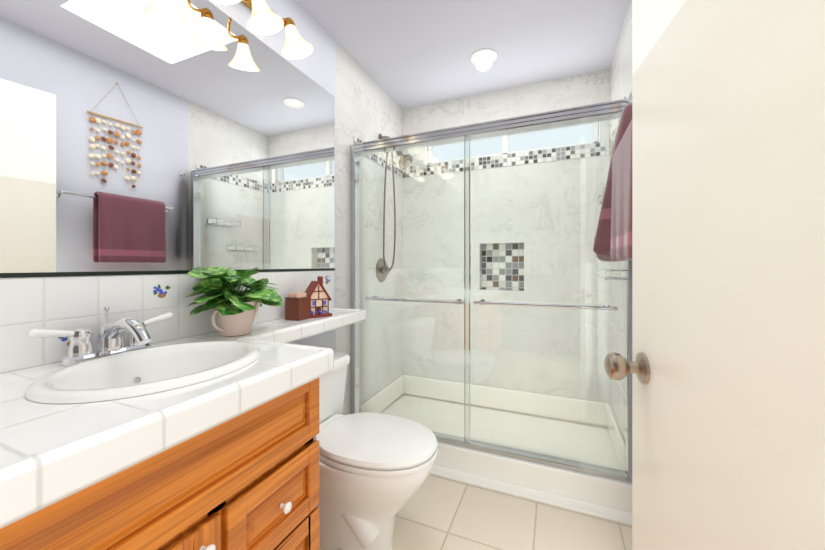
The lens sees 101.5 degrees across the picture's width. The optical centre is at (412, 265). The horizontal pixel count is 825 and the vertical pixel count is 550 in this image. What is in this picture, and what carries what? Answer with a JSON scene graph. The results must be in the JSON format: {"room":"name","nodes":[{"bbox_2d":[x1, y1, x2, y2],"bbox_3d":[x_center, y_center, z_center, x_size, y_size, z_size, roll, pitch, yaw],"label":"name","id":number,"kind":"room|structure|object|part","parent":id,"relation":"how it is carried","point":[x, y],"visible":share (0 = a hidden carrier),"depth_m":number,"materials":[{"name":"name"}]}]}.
{"room":"bathroom","nodes":[
{"label":"bathroom","id":0,"kind":"room"},
{"bbox_2d":[208,0,402,414],"bbox_3d":[-0.824,-0.093,1.246,0.150,2.400,3.750,0,0,23],"label":"wall","id":1,"kind":"structure","parent":0,"point":[368,108],"depth_m":2.18,"materials":[{"name":"stone"}]},
{"bbox_2d":[0,270,334,373],"bbox_3d":[-0.937,0.138,0.778,0.008,0.218,2.500,0,0,23],"label":"tile backsplash","id":2,"kind":"structure","parent":1,"relation":"attached to","point":[66,303],"depth_m":0.93,"materials":[{"name":"tile"}]},
{"bbox_2d":[0,0,334,277],"bbox_3d":[-0.931,-0.467,0.786,0.010,0.992,2.480,0,0,23],"label":"mirror","id":3,"kind":"object","parent":1,"relation":"attached to","point":[141,137],"visible":1,"depth_m":1.06,"materials":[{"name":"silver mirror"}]},
{"bbox_2d":[210,0,312,59],"bbox_3d":[-0.723,-1.005,0.999,0.225,0.235,1.108,0,0,23],"label":"sconce","id":4,"kind":"object","parent":1,"relation":"attached to","point":[264,19],"visible":1,"depth_m":1.32,"materials":[{"name":"white glass"}]},
{"bbox_2d":[354,136,402,177],"bbox_3d":[-0.224,-0.770,2.461,0.004,0.090,0.736,0,0,23],"label":"trim","id":5,"kind":"structure","parent":1,"relation":"attached to","point":[358,140],"depth_m":2.48,"materials":[{"name":"tile"}]},
{"bbox_2d":[376,134,412,281],"bbox_3d":[-0.110,-0.414,2.408,0.256,1.078,0.189,0,0,23],"label":"shower head","id":6,"kind":"object","parent":1,"relation":"attached to","point":[383,261],"visible":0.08,"depth_m":2.40},
{"bbox_2d":[295,0,628,109],"bbox_3d":[-0.064,-1.343,0.923,1.900,0.100,3.850,0,0,23],"label":"ceiling","id":7,"kind":"structure","parent":0,"point":[405,54],"depth_m":1.94,"materials":[{"name":"grey paint"}]},
{"bbox_2d":[470,49,496,65],"bbox_3d":[0.443,-1.290,2.093,0.164,0.005,0.164,0,0,23],"label":"recessed light","id":8,"kind":"object","parent":7,"relation":"in","point":[483,57],"visible":1,"depth_m":2.09,"materials":[{"name":"white plastic"}]},
{"bbox_2d":[403,69,609,403],"bbox_3d":[0.639,-0.093,2.580,1.500,2.400,0.150,0,0,23],"label":"wall","id":9,"kind":"structure","parent":0,"point":[574,91],"depth_m":2.46,"materials":[{"name":"stone"}]},
{"bbox_2d":[482,243,523,289],"bbox_3d":[0.703,0.012,2.602,0.320,0.350,0.060,0,0,23],"label":"wall niche","id":10,"kind":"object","parent":9,"relation":"attached to","point":[511,274],"depth_m":2.57,"materials":[{"name":"tile"}]},
{"bbox_2d":[403,141,608,177],"bbox_3d":[0.609,-0.770,2.510,1.492,0.090,0.004,0,0,23],"label":"trim","id":11,"kind":"structure","parent":9,"relation":"attached to","point":[500,162],"depth_m":2.45,"materials":[{"name":"multicoloured tile"}]},
{"bbox_2d":[428,122,597,163],"bbox_3d":[0.707,-0.917,2.562,1.246,0.207,0.050,0,0,23],"label":"window","id":12,"kind":"structure","parent":9,"relation":"in","point":[595,136],"depth_m":2.54,"materials":[{"name":"white plastic"}]},
{"bbox_2d":[393,474,631,549],"bbox_3d":[-0.064,1.157,0.923,1.900,0.100,3.850,0,0,23],"label":"floor","id":13,"kind":"structure","parent":0,"point":[434,512],"depth_m":1.44,"materials":[{"name":"tile"}]},
{"bbox_2d":[0,358,333,549],"bbox_3d":[-0.829,0.698,0.301,0.574,0.820,1.665,0,0,23],"label":"bathroom vanity","id":14,"kind":"object","parent":13,"relation":"on","point":[138,440],"depth_m":0.64,"materials":[{"name":"brown wood"}]},
{"bbox_2d":[0,341,319,489],"bbox_3d":[-0.842,0.268,0.307,0.546,0.040,1.668,0,0,23],"label":"countertop","id":15,"kind":"structure","parent":14,"relation":"on","point":[34,439],"depth_m":0.53,"materials":[{"name":"white tile"}]},
{"bbox_2d":[60,310,155,361],"bbox_3d":[-0.756,0.184,0.886,0.191,0.124,0.192,0,0,23],"label":"faucet","id":16,"kind":"object","parent":15,"relation":"on","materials":[{"name":"silver metal"}]},
{"bbox_2d":[0,334,295,421],"bbox_3d":[-0.602,0.308,0.821,0.384,0.153,0.456,0,0,23],"label":"sink","id":17,"kind":"object","parent":15,"relation":"in","point":[93,385],"depth_m":0.81,"materials":[{"name":"white ceramic"}]},
{"bbox_2d":[185,267,282,335],"bbox_3d":[-0.598,0.125,1.197,0.294,0.240,0.352,0,0,23],"label":"potted plant","id":18,"kind":"object","parent":15,"relation":"on","point":[236,313],"visible":1,"depth_m":1.16,"materials":[{"name":"green plant"}]},
{"bbox_3d":[-0.630,0.186,1.217,0.132,0.119,0.205,0,0,23],"label":"pot","id":19,"kind":"part","parent":18,"relation":"part of","materials":[{"name":"beige ceramic"}]},
{"bbox_2d":[193,309,359,352],"bbox_3d":[-0.526,0.267,1.497,0.198,0.040,0.770,0,0,23],"label":"shelf","id":20,"kind":"object","parent":15,"relation":"attached to","point":[268,326],"depth_m":1.38,"materials":[{"name":"tile"}]},
{"bbox_2d":[285,292,310,320],"bbox_3d":[-0.524,0.187,1.542,0.084,0.118,0.084,0,0,23],"label":"box","id":21,"kind":"object","parent":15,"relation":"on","point":[297,306],"visible":1,"depth_m":1.51,"materials":[{"name":"brown wood"}]},
{"bbox_2d":[304,276,331,317],"bbox_3d":[-0.465,0.150,1.624,0.128,0.190,0.090,0,0,-39],"label":"house figurine","id":22,"kind":"object","parent":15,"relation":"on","point":[316,291],"visible":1,"depth_m":1.60,"materials":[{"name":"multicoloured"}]},
{"bbox_2d":[314,352,438,549],"bbox_3d":[-0.262,0.766,1.371,0.756,0.680,0.444,0,0,23],"label":"toilet","id":23,"kind":"object","parent":13,"relation":"on","point":[375,469],"visible":0.65,"depth_m":1.23,"materials":[{"name":"white ceramic"}]},
{"bbox_2d":[351,98,631,512],"bbox_3d":[0.448,0.185,2.131,1.516,1.861,0.822,0,0,23],"label":"shower enclosure","id":24,"kind":"object","parent":13,"relation":"on","point":[574,448],"visible":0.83,"depth_m":1.82,"materials":[{"name":"clear glass"}]},
{"bbox_3d":[-0.022,0.130,1.948,0.713,1.650,0.008,0,0,23],"label":"glass","id":25,"kind":"part","parent":24,"relation":"part of","materials":[{"name":"clear glass"}]},
{"bbox_2d":[430,464,631,525],"bbox_3d":[0.282,1.100,1.740,1.500,0.014,0.075,0,0,23],"label":"trim","id":26,"kind":"structure","parent":24,"relation":"attached to","point":[589,508],"depth_m":1.60,"materials":[{"name":"white plastic"}]},
{"bbox_3d":[0.636,0.130,1.699,0.753,1.650,0.008,0,0,23],"label":"glass","id":27,"kind":"part","parent":24,"relation":"part of","materials":[{"name":"clear glass"}]},
{"bbox_2d":[610,0,631,443],"bbox_3d":[1.242,-0.093,1.890,0.150,2.400,0.950,0,0,23],"label":"wall","id":28,"kind":"structure","parent":0,"point":[621,77],"depth_m":1.86,"materials":[{"name":"stone"}]},
{"bbox_2d":[594,187,625,279],"bbox_3d":[1.075,-0.159,1.836,0.110,0.459,0.487,0,0,23],"label":"caddy shelf","id":29,"kind":"object","parent":28,"relation":"attached to","point":[622,271],"depth_m":1.74,"materials":[{"name":"silver metal"}]},
{"bbox_2d":[609,90,631,154],"bbox_3d":[1.153,-0.770,1.877,0.004,0.090,0.736,0,0,23],"label":"trim","id":30,"kind":"structure","parent":28,"relation":"attached to","point":[614,132],"depth_m":2.06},
{"bbox_3d":[0.510,-0.093,0.164,0.150,2.400,2.800,0,0,23],"label":"wall","id":31,"kind":"structure","parent":0,"visible":0},
{"bbox_2d":[593,96,631,261],"bbox_3d":[0.870,-0.372,1.438,0.180,0.713,0.170,0,0,23],"label":"towel","id":32,"kind":"object","parent":31,"relation":"attached to","point":[602,246],"visible":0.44,"depth_m":1.43,"materials":[{"name":"red fabric"}]},
{"bbox_2d":[611,120,631,260],"bbox_3d":[0.738,-0.232,1.072,0.137,0.435,0.642,0,0,23],"label":"towel","id":33,"kind":"object","parent":31,"relation":"attached to","point":[621,226],"visible":0.27,"depth_m":1.10,"materials":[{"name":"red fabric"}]},
{"bbox_2d":[632,0,824,549],"bbox_3d":[0.442,0.086,0.426,0.035,2.018,0.739,0,0,14],"label":"door","id":34,"kind":"structure","parent":31,"relation":"in","point":[728,257],"depth_m":0.46,"materials":[{"name":"white paint"}]},
{"bbox_2d":[604,352,649,383],"bbox_3d":[0.520,0.222,0.734,0.182,0.110,0.109,0,0,23],"label":"door knob","id":35,"kind":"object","parent":34,"relation":"attached to","point":[617,366],"depth_m":0.72,"materials":[{"name":"silver metal"}]},
{"label":"outside","id":36,"kind":"structure","parent":0,"visible":0},
{"bbox_2d":[433,124,592,161],"bbox_3d":[0.743,-0.917,2.645,1.440,0.401,0.010,0,0,23],"label":"panel","id":37,"kind":"object","parent":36,"point":[459,153],"depth_m":2.60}
]}

